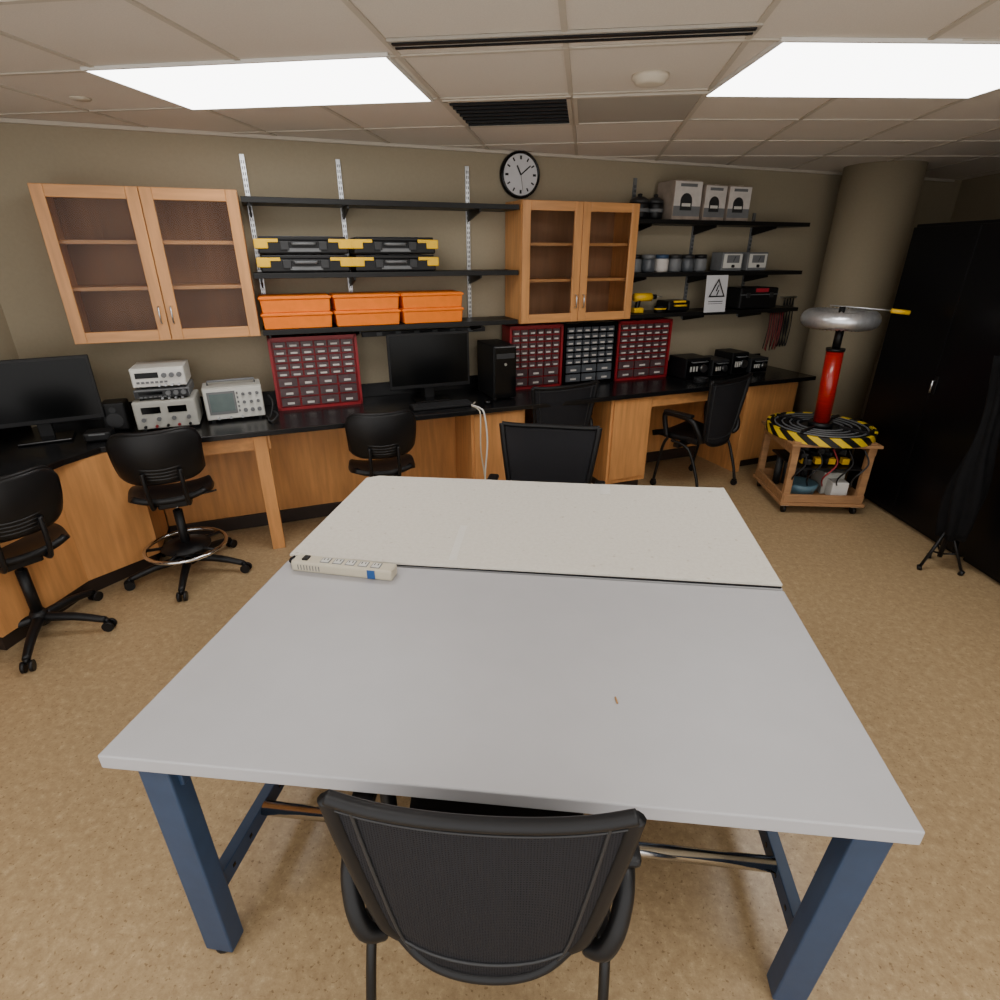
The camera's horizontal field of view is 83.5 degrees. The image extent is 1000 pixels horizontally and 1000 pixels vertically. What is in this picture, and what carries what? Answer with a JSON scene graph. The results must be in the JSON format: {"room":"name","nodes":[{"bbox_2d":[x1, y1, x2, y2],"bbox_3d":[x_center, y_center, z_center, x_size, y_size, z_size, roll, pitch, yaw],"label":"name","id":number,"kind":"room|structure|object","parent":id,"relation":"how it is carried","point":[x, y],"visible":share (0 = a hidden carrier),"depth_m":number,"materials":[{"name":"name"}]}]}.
{"room":"electronics workshop","nodes":[
{"label":"electronics workshop","id":0,"kind":"room"},
{"bbox_2d":[0,303,36,426],"bbox_3d":[-3.253,-0.120,1.741,0.100,2.510,3.743,3,24,7],"label":"wall","id":1,"kind":"structure","parent":0,"point":[8,351],"depth_m":3.34,"materials":[{"name":"paint"}]},
{"bbox_2d":[0,426,31,437],"bbox_3d":[-3.186,0.206,1.906,0.018,0.100,3.500,3,24,7],"label":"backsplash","id":2,"kind":"structure","parent":1,"relation":"attached to","point":[5,432],"depth_m":3.38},
{"bbox_2d":[0,122,961,526],"bbox_3d":[0.831,-1.485,4.822,8.140,2.510,0.100,-9,25,-19],"label":"wall","id":3,"kind":"structure","parent":0,"point":[31,302],"depth_m":3.86,"materials":[{"name":"paint"}]},
{"bbox_2d":[27,183,260,343],"bbox_3d":[-2.040,-1.398,3.355,1.000,0.820,0.352,-9,25,-19],"label":"upper cabinet","id":4,"kind":"object","parent":3,"relation":"attached to","point":[129,263],"visible":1,"depth_m":3.38,"materials":[{"name":"brown wood"}]},
{"bbox_2d":[239,154,265,293],"bbox_3d":[-1.589,-1.667,3.641,0.028,1.000,0.016,-9,25,-19],"label":"upright","id":5,"kind":"object","parent":3,"relation":"attached to","point":[241,156],"visible":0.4,"depth_m":3.56,"materials":[{"name":"metal"}]},
{"bbox_2d":[335,159,352,291],"bbox_3d":[-1.053,-1.724,3.844,0.028,1.060,0.016,-9,25,-19],"label":"upright","id":6,"kind":"object","parent":3,"relation":"attached to","point":[338,167],"visible":0.43,"depth_m":3.71,"materials":[{"name":"metal"}]},
{"bbox_2d":[240,196,518,221],"bbox_3d":[-0.745,-1.918,3.714,1.775,0.100,0.286,-9,25,-19],"label":"wall shelf","id":7,"kind":"object","parent":3,"relation":"attached to","point":[473,209],"visible":1,"depth_m":3.61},
{"bbox_2d":[253,269,518,287],"bbox_3d":[-0.745,-1.534,3.884,1.775,0.100,0.286,-9,25,-19],"label":"wall shelf","id":8,"kind":"object","parent":3,"relation":"attached to","point":[474,275],"visible":0.98,"depth_m":3.75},
{"bbox_2d":[256,254,352,272],"bbox_3d":[-1.265,-1.536,3.633,0.580,0.103,0.292,-9,25,-19],"label":"case","id":9,"kind":"object","parent":8,"relation":"on","point":[306,262],"visible":1,"depth_m":3.53,"materials":[{"name":"black plastic"}]},
{"bbox_2d":[253,236,350,253],"bbox_3d":[-1.265,-1.633,3.590,0.580,0.103,0.292,-9,25,-19],"label":"case","id":10,"kind":"object","parent":9,"relation":"on","point":[264,244],"visible":1,"depth_m":3.49,"materials":[{"name":"black plastic"}]},
{"bbox_2d":[351,254,438,271],"bbox_3d":[-0.729,-1.621,3.824,0.580,0.103,0.292,-9,25,-19],"label":"case","id":11,"kind":"object","parent":8,"relation":"on","point":[369,262],"visible":0.94,"depth_m":3.72,"materials":[{"name":"black plastic"}]},
{"bbox_2d":[349,237,437,253],"bbox_3d":[-0.729,-1.718,3.781,0.580,0.103,0.292,-9,25,-19],"label":"case","id":12,"kind":"object","parent":11,"relation":"on","point":[359,245],"visible":0.96,"depth_m":3.68,"materials":[{"name":"black plastic"}]},
{"bbox_2d":[263,316,517,338],"bbox_3d":[-0.745,-1.223,4.021,1.775,0.100,0.286,-9,25,-19],"label":"wall shelf","id":13,"kind":"object","parent":3,"relation":"attached to","point":[474,323],"visible":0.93,"depth_m":3.90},
{"bbox_2d":[261,311,332,329],"bbox_3d":[-1.362,-1.218,3.760,0.445,0.100,0.275,-9,25,-19],"label":"storage bin","id":14,"kind":"object","parent":13,"relation":"on","point":[293,320],"visible":0.8,"depth_m":3.65,"materials":[{"name":"plastic"}]},
{"bbox_2d":[258,293,330,312],"bbox_3d":[-1.362,-1.310,3.719,0.445,0.100,0.275,-9,25,-19],"label":"storage bin","id":15,"kind":"object","parent":14,"relation":"on","point":[295,302],"visible":1,"depth_m":3.62,"materials":[{"name":"plastic"}]},
{"bbox_2d":[330,308,400,326],"bbox_3d":[-0.938,-1.285,3.911,0.445,0.100,0.275,-9,25,-19],"label":"storage bin","id":16,"kind":"object","parent":13,"relation":"on","point":[381,316],"visible":0.78,"depth_m":3.80,"materials":[{"name":"plastic"}]},
{"bbox_2d":[328,291,399,310],"bbox_3d":[-0.938,-1.377,3.870,0.445,0.100,0.275,-9,25,-19],"label":"storage bin","id":17,"kind":"object","parent":16,"relation":"on","point":[340,301],"visible":0.93,"depth_m":3.77,"materials":[{"name":"plastic"}]},
{"bbox_2d":[330,297,398,310],"bbox_3d":[-0.938,-1.368,3.874,0.429,0.080,0.259,-9,25,-19],"label":"tub","id":18,"kind":"object","parent":17,"relation":"in","point":[338,303],"depth_m":3.76,"materials":[{"name":"orange plastic"}]},
{"bbox_2d":[398,306,463,323],"bbox_3d":[-0.514,-1.351,4.062,0.445,0.100,0.275,-9,25,-19],"label":"storage bin","id":19,"kind":"object","parent":13,"relation":"on","point":[440,314],"visible":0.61,"depth_m":3.95,"materials":[{"name":"plastic"}]},
{"bbox_2d":[395,290,463,308],"bbox_3d":[-0.514,-1.444,4.021,0.445,0.100,0.275,-9,25,-19],"label":"storage bin","id":20,"kind":"object","parent":19,"relation":"on","point":[424,298],"visible":0.87,"depth_m":3.91,"materials":[{"name":"plastic"}]},
{"bbox_2d":[398,295,461,308],"bbox_3d":[-0.514,-1.435,4.025,0.429,0.080,0.259,-9,25,-19],"label":"tub","id":21,"kind":"object","parent":20,"relation":"in","point":[405,301],"depth_m":3.91,"materials":[{"name":"orange plastic"}]},
{"bbox_2d":[52,353,759,423],"bbox_3d":[-0.171,-0.966,4.552,5.850,0.100,0.018,-9,25,-19],"label":"backsplash","id":22,"kind":"structure","parent":3,"relation":"attached to","point":[381,388],"depth_m":4.28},
{"bbox_2d":[0,353,815,476],"bbox_3d":[-1.004,-0.466,3.467,8.318,0.135,2.822,-21,31,-39],"label":"countertop","id":23,"kind":"structure","parent":3,"relation":"attached to","point":[377,397],"depth_m":3.88,"materials":[{"name":"stone"}]},
{"bbox_2d":[0,354,104,446],"bbox_3d":[-2.659,-0.565,3.202,0.620,0.480,0.190,-13,27,-27],"label":"computer monitor","id":24,"kind":"object","parent":23,"relation":"on","point":[42,392],"visible":1,"depth_m":3.20,"materials":[{"name":"black plastic"}]},
{"bbox_2d":[83,427,115,441],"bbox_3d":[-2.349,-0.383,3.285,0.140,0.055,0.112,-9,25,-19],"label":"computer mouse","id":25,"kind":"object","parent":23,"relation":"on","point":[98,434],"visible":0.91,"depth_m":3.25,"materials":[{"name":"black plastic"}]},
{"bbox_2d":[102,398,133,430],"bbox_3d":[-2.372,-0.529,3.466,0.130,0.170,0.146,-9,25,-19],"label":"speaker","id":26,"kind":"object","parent":23,"relation":"on","point":[118,415],"visible":0.94,"depth_m":3.42},
{"bbox_2d":[131,389,202,430],"bbox_3d":[-2.098,-0.569,3.554,0.340,0.182,0.306,-9,25,-19],"label":"supplies","id":27,"kind":"object","parent":23,"relation":"on","point":[150,413],"visible":0.98,"depth_m":3.44,"materials":[{"name":"white plastic"}]},
{"bbox_2d":[133,379,193,400],"bbox_3d":[-2.105,-0.689,3.519,0.300,0.067,0.290,-9,25,-19],"label":"instrument","id":28,"kind":"object","parent":27,"relation":"on","point":[175,390],"visible":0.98,"depth_m":3.42,"materials":[{"name":"black plastic"}]},
{"bbox_2d":[128,359,190,389],"bbox_3d":[-2.105,-0.778,3.479,0.290,0.127,0.290,-9,25,-19],"label":"signal generator","id":29,"kind":"object","parent":28,"relation":"on","point":[168,372],"visible":1,"depth_m":3.39,"materials":[{"name":"white plastic"}]},
{"bbox_2d":[201,377,265,421],"bbox_3d":[-1.758,-0.672,3.700,0.350,0.253,0.226,-10,26,-22],"label":"oscilloscope","id":30,"kind":"object","parent":23,"relation":"on","point":[235,397],"visible":1,"depth_m":3.63,"materials":[{"name":"white plastic"}]},
{"bbox_2d":[267,332,362,410],"bbox_3d":[-1.297,-0.914,3.953,0.580,0.490,0.164,-9,25,-19],"label":"organizer","id":31,"kind":"object","parent":23,"relation":"on","point":[313,370],"visible":0.98,"depth_m":3.88,"materials":[{"name":"red plastic"}]},
{"bbox_2d":[386,330,469,402],"bbox_3d":[-0.517,-0.969,4.089,0.600,0.500,0.190,-9,25,-19],"label":"computer monitor","id":32,"kind":"object","parent":23,"relation":"on","point":[426,360],"visible":0.95,"depth_m":4.04,"materials":[{"name":"black plastic"}]},
{"bbox_2d":[409,399,473,410],"bbox_3d":[-0.418,-0.680,4.001,0.440,0.022,0.140,-9,25,-19],"label":"keyboard","id":33,"kind":"object","parent":23,"relation":"on","point":[462,402],"visible":1,"depth_m":3.97,"materials":[{"name":"black plastic"}]},
{"bbox_2d":[409,403,473,410],"bbox_3d":[-0.418,-0.677,4.002,0.440,0.016,0.140,-9,25,-19],"label":"tray","id":34,"kind":"object","parent":23,"relation":"attached to","point":[419,406],"depth_m":3.95,"materials":[{"name":"black plastic"}]},
{"bbox_2d":[471,402,487,479],"bbox_3d":[-0.151,-0.293,4.160,0.121,0.846,0.237,-9,25,-19],"label":"extension cord","id":35,"kind":"object","parent":23,"relation":"hanging from","point":[472,405],"visible":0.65,"depth_m":3.99,"materials":[{"name":"white plastic"}]},
{"bbox_2d":[477,339,515,399],"bbox_3d":[-0.026,-0.997,4.265,0.180,0.390,0.376,-9,25,-19],"label":"tower","id":36,"kind":"object","parent":23,"relation":"on","point":[496,358],"visible":1,"depth_m":4.14,"materials":[{"name":"black plastic"}]},
{"bbox_2d":[502,322,563,389],"bbox_3d":[0.259,-1.160,4.508,0.460,0.490,0.164,-9,25,-19],"label":"cabinet","id":37,"kind":"object","parent":23,"relation":"on","point":[539,346],"visible":0.93,"depth_m":4.44,"materials":[{"name":"red plastic"}]},
{"bbox_2d":[556,320,617,385],"bbox_3d":[0.711,-1.231,4.669,0.490,0.490,0.164,-9,25,-19],"label":"cabinet","id":38,"kind":"object","parent":23,"relation":"on","point":[589,347],"visible":0.98,"depth_m":4.60,"materials":[{"name":"plastic"}]},
{"bbox_2d":[613,317,672,380],"bbox_3d":[1.196,-1.307,4.841,0.530,0.490,0.164,-9,25,-19],"label":"cabinet","id":39,"kind":"object","parent":23,"relation":"on","point":[643,346],"visible":0.94,"depth_m":4.78,"materials":[{"name":"red plastic"}]},
{"bbox_2d":[667,353,710,378],"bbox_3d":[1.678,-1.182,4.944,0.260,0.170,0.275,-9,25,-19],"label":"amplifier","id":40,"kind":"object","parent":23,"relation":"on","point":[690,365],"visible":0.99,"depth_m":4.86,"materials":[{"name":"black plastic"}]},
{"bbox_2d":[706,355,729,375],"bbox_3d":[1.911,-1.205,5.033,0.180,0.140,0.275,-9,25,-19],"label":"transformer","id":41,"kind":"object","parent":23,"relation":"on","point":[718,366],"visible":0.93,"depth_m":4.94,"materials":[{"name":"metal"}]},
{"bbox_2d":[714,348,748,374],"bbox_3d":[2.106,-1.259,5.093,0.180,0.190,0.275,-9,25,-19],"label":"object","id":42,"kind":"object","parent":23,"relation":"on","point":[738,362],"visible":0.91,"depth_m":5.00,"materials":[{"name":"black plastic"}]},
{"bbox_2d":[746,353,768,372],"bbox_3d":[2.321,-1.265,5.181,0.200,0.130,0.275,-9,25,-19],"label":"transformer","id":43,"kind":"object","parent":23,"relation":"on","point":[756,363],"depth_m":5.09,"materials":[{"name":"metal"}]},
{"bbox_2d":[361,326,484,336],"bbox_3d":[-0.564,-1.275,4.237,0.950,0.035,0.039,-9,25,-19],"label":"power strip","id":44,"kind":"object","parent":3,"relation":"attached to","point":[369,333],"visible":0.65,"depth_m":4.19,"materials":[{"name":"plastic"}]},
{"bbox_2d":[465,166,471,316],"bbox_3d":[-0.233,-1.854,4.136,0.028,1.060,0.016,-9,25,-19],"label":"upright","id":45,"kind":"object","parent":3,"relation":"attached to","point":[468,252],"visible":0.76,"depth_m":4.12,"materials":[{"name":"metal"}]},
{"bbox_2d":[0,117,954,181],"bbox_3d":[0.807,-2.591,4.249,7.950,0.020,0.022,-9,25,-19],"label":"trim","id":46,"kind":"structure","parent":3,"relation":"attached to","point":[2,120],"depth_m":3.66,"materials":[{"name":"metal"}]},
{"bbox_2d":[499,150,539,198],"bbox_3d":[0.145,-2.355,4.058,0.304,0.304,0.044,-9,25,-19],"label":"wall clock","id":47,"kind":"object","parent":3,"relation":"attached to","point":[519,174],"visible":1,"depth_m":4.04,"materials":[{"name":"plastic"}]},
{"bbox_2d":[505,199,639,323],"bbox_3d":[0.546,-1.806,4.276,0.950,0.820,0.352,-9,25,-19],"label":"upper cabinet","id":48,"kind":"object","parent":3,"relation":"attached to","point":[574,260],"visible":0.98,"depth_m":4.30,"materials":[{"name":"brown wood"}]},
{"bbox_2d":[630,305,797,320],"bbox_3d":[1.829,-1.629,4.938,1.790,0.100,0.286,-9,25,-19],"label":"wall shelf","id":49,"kind":"object","parent":3,"relation":"attached to","point":[692,313],"visible":0.71,"depth_m":4.82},
{"bbox_2d":[631,293,661,312],"bbox_3d":[1.218,-1.631,4.629,0.275,0.152,0.064,-9,25,-19],"label":"drill","id":50,"kind":"object","parent":49,"relation":"on","point":[637,298],"visible":0.98,"depth_m":4.58,"materials":[{"name":"yellow plastic"}]},
{"bbox_2d":[656,299,689,310],"bbox_3d":[1.477,-1.655,4.756,0.220,0.082,0.213,-9,25,-19],"label":"tool case","id":51,"kind":"object","parent":49,"relation":"on","point":[671,304],"visible":0.94,"depth_m":4.70,"materials":[{"name":"black plastic"}]},
{"bbox_2d":[703,275,728,312],"bbox_3d":[1.805,-1.722,4.679,0.220,0.290,0.025,-9,25,-19],"label":"warning sign","id":52,"kind":"object","parent":49,"relation":"on","point":[716,285],"visible":1,"depth_m":4.67,"materials":[{"name":"paper"}]},
{"bbox_2d":[725,286,778,308],"bbox_3d":[2.225,-1.809,4.997,0.420,0.170,0.249,-9,25,-19],"label":"equipment case","id":53,"kind":"object","parent":49,"relation":"on","point":[739,297],"visible":0.96,"depth_m":4.90,"materials":[{"name":"black plastic"}]},
{"bbox_2d":[762,312,783,350],"bbox_3d":[2.537,-1.569,5.194,0.200,0.361,0.030,-9,25,-19],"label":"lead","id":54,"kind":"object","parent":49,"relation":"hanging from","point":[773,314],"visible":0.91,"depth_m":5.18,"materials":[{"name":"red plastic"}]},
{"bbox_2d":[776,296,796,346],"bbox_3d":[2.763,-1.733,5.449,0.180,0.465,0.046,-9,25,-19],"label":"cables","id":55,"kind":"object","parent":49,"relation":"hanging from","point":[782,342],"depth_m":5.44,"materials":[{"name":"black plastic"}]},
{"bbox_2d":[633,270,801,282],"bbox_3d":[1.811,-1.910,4.806,1.750,0.100,0.286,-9,25,-19],"label":"wall shelf","id":56,"kind":"object","parent":3,"relation":"attached to","point":[693,276],"visible":0.75,"depth_m":4.71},
{"bbox_2d":[641,254,655,271],"bbox_3d":[1.191,-1.905,4.508,0.112,0.132,0.112,-9,25,-19],"label":"plastic jar","id":57,"kind":"object","parent":56,"relation":"on","point":[648,260],"visible":0.92,"depth_m":4.47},
{"bbox_2d":[654,254,668,271],"bbox_3d":[1.310,-1.924,4.550,0.112,0.132,0.112,-9,25,-19],"label":"plastic jar","id":58,"kind":"object","parent":56,"relation":"on","point":[661,260],"visible":0.94,"depth_m":4.51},
{"bbox_2d":[667,254,681,271],"bbox_3d":[1.430,-1.943,4.593,0.112,0.132,0.112,-9,25,-19],"label":"plastic jar","id":59,"kind":"object","parent":56,"relation":"on","point":[675,260],"visible":0.89,"depth_m":4.55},
{"bbox_2d":[710,252,743,270],"bbox_3d":[1.933,-2.026,4.758,0.220,0.145,0.160,-9,25,-19],"label":"meter","id":60,"kind":"object","parent":56,"relation":"on","point":[720,261],"visible":1,"depth_m":4.71,"materials":[{"name":"black plastic"}]},
{"bbox_2d":[741,252,767,270],"bbox_3d":[2.184,-2.066,4.848,0.220,0.145,0.160,-9,25,-19],"label":"meter","id":61,"kind":"object","parent":56,"relation":"on","point":[752,261],"visible":0.92,"depth_m":4.79,"materials":[{"name":"black plastic"}]},
{"bbox_2d":[638,219,809,235],"bbox_3d":[1.802,-2.256,4.649,1.730,0.100,0.286,-9,25,-19],"label":"wall shelf","id":62,"kind":"object","parent":3,"relation":"attached to","point":[700,226],"visible":0.82,"depth_m":4.58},
{"bbox_2d":[629,193,649,218],"bbox_3d":[1.074,-2.265,4.322,0.157,0.180,0.157,-9,25,-19],"label":"jar","id":63,"kind":"object","parent":62,"relation":"on","point":[644,202],"visible":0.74,"depth_m":4.26,"materials":[{"name":"black plastic"}]},
{"bbox_2d":[648,194,663,218],"bbox_3d":[1.209,-2.286,4.370,0.130,0.180,0.130,-9,25,-19],"label":"jar","id":64,"kind":"object","parent":62,"relation":"on","point":[656,203],"visible":0.74,"depth_m":4.33,"materials":[{"name":"black plastic"}]},
{"bbox_2d":[657,180,702,219],"bbox_3d":[1.411,-2.358,4.420,0.260,0.272,0.227,-9,25,-19],"label":"product box","id":65,"kind":"object","parent":62,"relation":"on","point":[682,198],"visible":0.88,"depth_m":4.33,"materials":[{"name":"cardboard"}]},
{"bbox_2d":[699,184,727,220],"bbox_3d":[1.663,-2.389,4.513,0.220,0.252,0.207,-10,26,-22],"label":"product box","id":66,"kind":"object","parent":62,"relation":"on","point":[713,199],"visible":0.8,"depth_m":4.42,"materials":[{"name":"cardboard"}]},
{"bbox_2d":[723,186,752,220],"bbox_3d":[1.895,-2.426,4.596,0.220,0.252,0.207,-8,25,-18],"label":"product box","id":67,"kind":"object","parent":62,"relation":"on","point":[738,198],"visible":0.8,"depth_m":4.51,"materials":[{"name":"cardboard"}]},
{"bbox_2d":[784,448,852,458],"bbox_3d":[3.214,-0.543,5.671,0.616,0.100,0.616,3,24,7],"label":"baseboard","id":68,"kind":"structure","parent":3,"relation":"attached to","point":[848,455],"depth_m":5.45,"materials":[{"name":"rubber"}]},
{"bbox_2d":[0,448,999,999],"bbox_3d":[0.589,0.469,3.609,7.100,0.080,7.724,3,24,7],"label":"floor","id":69,"kind":"structure","parent":0,"point":[94,903],"depth_m":1.95,"materials":[{"name":"carpet"}]},
{"bbox_2d":[0,465,117,673],"bbox_3d":[-2.424,0.269,2.776,0.664,0.960,0.672,16,29,33],"label":"chair","id":70,"kind":"object","parent":69,"relation":"on","point":[31,499],"visible":0.95,"depth_m":2.67,"materials":[{"name":"black plastic"}]},
{"bbox_2d":[0,452,167,649],"bbox_3d":[-2.586,0.151,3.234,0.772,0.804,1.216,3,24,7],"label":"base cabinet","id":71,"kind":"object","parent":69,"relation":"on","point":[109,534],"visible":0.6,"depth_m":3.19,"materials":[{"name":"brown wood"}]},
{"bbox_2d":[106,426,251,601],"bbox_3d":[-1.947,0.003,3.327,0.708,1.000,0.704,-11,26,-24],"label":"stool","id":72,"kind":"object","parent":69,"relation":"on","point":[150,460],"visible":1,"depth_m":3.13,"materials":[{"name":"leather"}]},
{"bbox_2d":[162,417,456,548],"bbox_3d":[-1.258,-0.171,3.962,2.100,0.804,0.440,-9,25,-19],"label":"panel","id":73,"kind":"object","parent":69,"relation":"on","point":[273,480],"visible":0.38,"depth_m":4.06,"materials":[{"name":"brown wood"}]},
{"bbox_2d":[345,410,415,476],"bbox_3d":[-0.796,-0.211,3.873,0.623,0.950,0.636,-7,25,-16],"label":"chair","id":74,"kind":"object","parent":69,"relation":"on","point":[388,435],"visible":0.81,"depth_m":3.53,"materials":[{"name":"black plastic"}]},
{"bbox_2d":[317,789,646,999],"bbox_3d":[-0.021,0.878,1.388,0.658,0.971,0.554,2,24,4],"label":"mesh office chair","id":75,"kind":"object","parent":69,"relation":"on","point":[475,893],"visible":0.96,"depth_m":1.07,"materials":[{"name":"fabric"}]},
{"bbox_2d":[455,410,524,479],"bbox_3d":[-0.103,-0.376,4.425,0.420,0.804,0.536,-9,25,-19],"label":"base cabinet","id":76,"kind":"object","parent":69,"relation":"on","point":[467,428],"visible":0.3,"depth_m":4.13,"materials":[{"name":"brown wood"}]},
{"bbox_2d":[98,554,924,999],"bbox_3d":[0.023,0.788,1.802,1.856,0.800,0.987,3,24,7],"label":"work table","id":77,"kind":"object","parent":69,"relation":"on","point":[461,686],"depth_m":1.49,"materials":[{"name":"laminate"}]},
{"bbox_2d":[320,558,380,567],"bbox_3d":[-0.554,0.233,2.080,0.230,0.002,0.030,5,24,10],"label":"outlet","id":78,"kind":"object","parent":77,"relation":"attached to","point":[324,562],"depth_m":2.07,"materials":[{"name":"white plastic"}]},
{"bbox_2d":[292,559,781,590],"bbox_3d":[0.156,0.433,2.665,1.849,0.750,0.955,3,24,7],"label":"work table","id":79,"kind":"object","parent":69,"relation":"on","point":[644,581],"visible":0.02,"depth_m":2.07,"materials":[{"name":"laminate"}]},
{"bbox_2d":[290,476,781,588],"bbox_3d":[0.153,0.084,2.505,1.845,0.018,0.945,3,24,7],"label":"table top","id":80,"kind":"object","parent":79,"relation":"on","point":[697,535],"visible":0.95,"depth_m":2.36,"materials":[{"name":"laminate"}]},
{"bbox_2d":[487,421,604,483],"bbox_3d":[0.241,0.105,3.133,0.658,0.971,0.554,4,24,9],"label":"mesh office chair","id":81,"kind":"object","parent":69,"relation":"on","point":[535,452],"visible":0.41,"depth_m":3.21,"materials":[{"name":"fabric"}]},
{"bbox_2d":[525,380,598,425],"bbox_3d":[0.387,-0.503,4.506,0.658,0.971,0.554,-11,26,-23],"label":"mesh office chair","id":82,"kind":"object","parent":69,"relation":"on","point":[554,396],"visible":0.38,"depth_m":4.16,"materials":[{"name":"fabric"}]},
{"bbox_2d":[591,397,652,484],"bbox_3d":[0.960,-0.543,4.803,0.380,0.804,0.536,-9,25,-19],"label":"base cabinet","id":83,"kind":"object","parent":69,"relation":"on","point":[621,455],"visible":0.58,"depth_m":4.56,"materials":[{"name":"brown wood"}]},
{"bbox_2d":[645,391,747,462],"bbox_3d":[1.587,-0.650,5.044,0.980,0.804,0.540,-9,25,-19],"label":"panel","id":84,"kind":"object","parent":69,"relation":"on","point":[690,403],"visible":0.26,"depth_m":5.31,"materials":[{"name":"brown wood"}]},
{"bbox_2d":[650,372,752,486],"bbox_3d":[1.658,-0.588,4.698,0.658,0.971,0.554,-18,29,-34],"label":"mesh office chair","id":85,"kind":"object","parent":69,"relation":"on","point":[723,406],"visible":0.99,"depth_m":4.48,"materials":[{"name":"fabric"}]},
{"bbox_2d":[697,382,797,471],"bbox_3d":[2.336,-0.775,5.326,0.640,0.804,0.570,-9,25,-19],"label":"base cabinet","id":86,"kind":"object","parent":69,"relation":"on","point":[763,401],"visible":0.42,"depth_m":5.11,"materials":[{"name":"brown wood"}]},
{"bbox_2d":[753,421,883,513],"bbox_3d":[2.478,-0.270,4.468,0.640,0.575,0.644,2,24,4],"label":"equipment cart","id":87,"kind":"object","parent":69,"relation":"on","point":[809,476],"visible":0.9,"depth_m":4.28,"materials":[{"name":"brown wood"}]},
{"bbox_2d":[790,476,818,493],"bbox_3d":[2.370,-0.099,4.422,0.240,0.100,0.240,2,24,4],"label":"tub","id":88,"kind":"object","parent":87,"relation":"in","point":[799,486],"depth_m":4.35,"materials":[{"name":"plastic"}]},
{"bbox_2d":[753,473,864,507],"bbox_3d":[2.478,-0.085,4.551,0.620,0.025,0.620,2,24,4],"label":"shelf","id":89,"kind":"object","parent":87,"relation":"attached to","point":[783,502],"depth_m":4.28,"materials":[{"name":"brown wood"}]},
{"bbox_2d":[765,305,910,447],"bbox_3d":[2.478,-0.954,4.166,0.760,0.939,0.760,2,24,4],"label":"coil","id":90,"kind":"object","parent":87,"relation":"on","point":[819,427],"visible":1,"depth_m":4.10,"materials":[{"name":"red metal"}]},
{"bbox_2d":[792,160,928,448],"bbox_3d":[3.214,-1.645,5.183,0.600,2.510,0.600,3,24,7],"label":"column","id":91,"kind":"structure","parent":69,"relation":"on","point":[877,202],"depth_m":4.79,"materials":[{"name":"paint"}]},
{"bbox_2d":[846,219,999,556],"bbox_3d":[3.196,-0.791,3.849,0.532,2.030,1.197,-1,24,-1],"label":"storage cabinet","id":92,"kind":"object","parent":69,"relation":"on","point":[926,402],"visible":0.84,"depth_m":3.83,"materials":[{"name":"black paint"}]},
{"bbox_2d":[917,356,999,575],"bbox_3d":[2.791,-0.316,3.287,0.265,1.624,0.250,3,24,7],"label":"tripod stand","id":93,"kind":"object","parent":69,"relation":"on","point":[963,497],"visible":1,"depth_m":3.31,"materials":[{"name":"black fabric"}]},
{"bbox_2d":[958,439,999,582],"bbox_3d":[3.231,-0.303,2.746,0.532,2.030,1.176,-1,24,-1],"label":"storage cabinet","id":94,"kind":"object","parent":69,"relation":"on","point":[981,548],"visible":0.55,"depth_m":3.42,"materials":[{"name":"black paint"}]},
{"bbox_2d":[0,0,999,179],"bbox_3d":[0.589,-1.900,2.561,7.100,0.080,7.724,3,24,7],"label":"ceiling","id":95,"kind":"structure","parent":0,"point":[92,32],"depth_m":2.11,"materials":[{"name":"tile"}]},
{"bbox_2d":[80,52,433,109],"bbox_3d":[-0.973,-1.781,2.409,1.240,0.012,0.680,3,24,7],"label":"frame","id":96,"kind":"object","parent":95,"relation":"attached to","point":[393,61],"visible":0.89,"depth_m":2.12,"materials":[{"name":"white metal"}]},
{"bbox_2d":[88,57,429,108],"bbox_3d":[-0.973,-1.779,2.410,1.220,0.006,0.660,3,24,7],"label":"ceiling light","id":97,"kind":"object","parent":95,"relation":"in","point":[365,80],"visible":0.93,"depth_m":2.35,"materials":[{"name":"plastic"}]},
{"bbox_2d":[0,0,999,179],"bbox_3d":[0.583,-1.841,2.536,7.102,0.007,7.630,3,24,7],"label":"grid","id":98,"kind":"object","parent":95,"relation":"attached to","point":[561,3],"depth_m":2.55,"materials":[{"name":"metal"}]},
{"bbox_2d":[442,96,572,127],"bbox_3d":[0.069,-1.986,2.876,0.600,0.015,0.620,3,24,7],"label":"air vent","id":99,"kind":"object","parent":95,"relation":"in","point":[546,110],"depth_m":2.83,"materials":[{"name":"metal"}]},
{"bbox_2d":[386,22,763,49],"bbox_3d":[0.225,-1.536,1.859,1.220,0.015,0.086,3,24,6],"label":"ceiling vent","id":100,"kind":"object","parent":95,"relation":"in","point":[743,28],"visible":1,"depth_m":1.84,"materials":[{"name":"black metal"}]},
{"bbox_2d":[573,91,708,124],"bbox_3d":[0.673,-1.952,2.798,0.600,0.013,0.600,3,24,7],"label":"diffuser","id":101,"kind":"object","parent":95,"relation":"in","point":[659,107],"depth_m":2.75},
{"bbox_2d":[632,70,669,87],"bbox_3d":[0.615,-1.718,2.292,0.150,0.034,0.150,3,24,7],"label":"smoke detector","id":102,"kind":"object","parent":95,"relation":"attached to","point":[647,78],"visible":1,"depth_m":2.25,"materials":[{"name":"plastic"}]},
{"bbox_2d":[706,37,999,98],"bbox_3d":[1.555,-1.703,2.232,1.240,0.012,0.740,-1,24,-1],"label":"frame","id":103,"kind":"object","parent":95,"relation":"attached to","point":[774,45],"visible":0.71,"depth_m":1.89,"materials":[{"name":"white metal"}]},
{"bbox_2d":[708,43,999,97],"bbox_3d":[1.555,-1.701,2.233,1.220,0.006,0.720,-1,24,-1],"label":"ceiling light","id":104,"kind":"object","parent":95,"relation":"in","point":[790,69],"visible":0.91,"depth_m":2.20,"materials":[{"name":"plastic"}]},
{"bbox_2d":[950,173,999,221],"bbox_3d":[4.154,-0.513,2.627,0.100,2.510,7.724,3,24,7],"label":"wall","id":105,"kind":"structure","parent":0,"point":[978,198],"depth_m":5.37,"materials":[{"name":"paint"}]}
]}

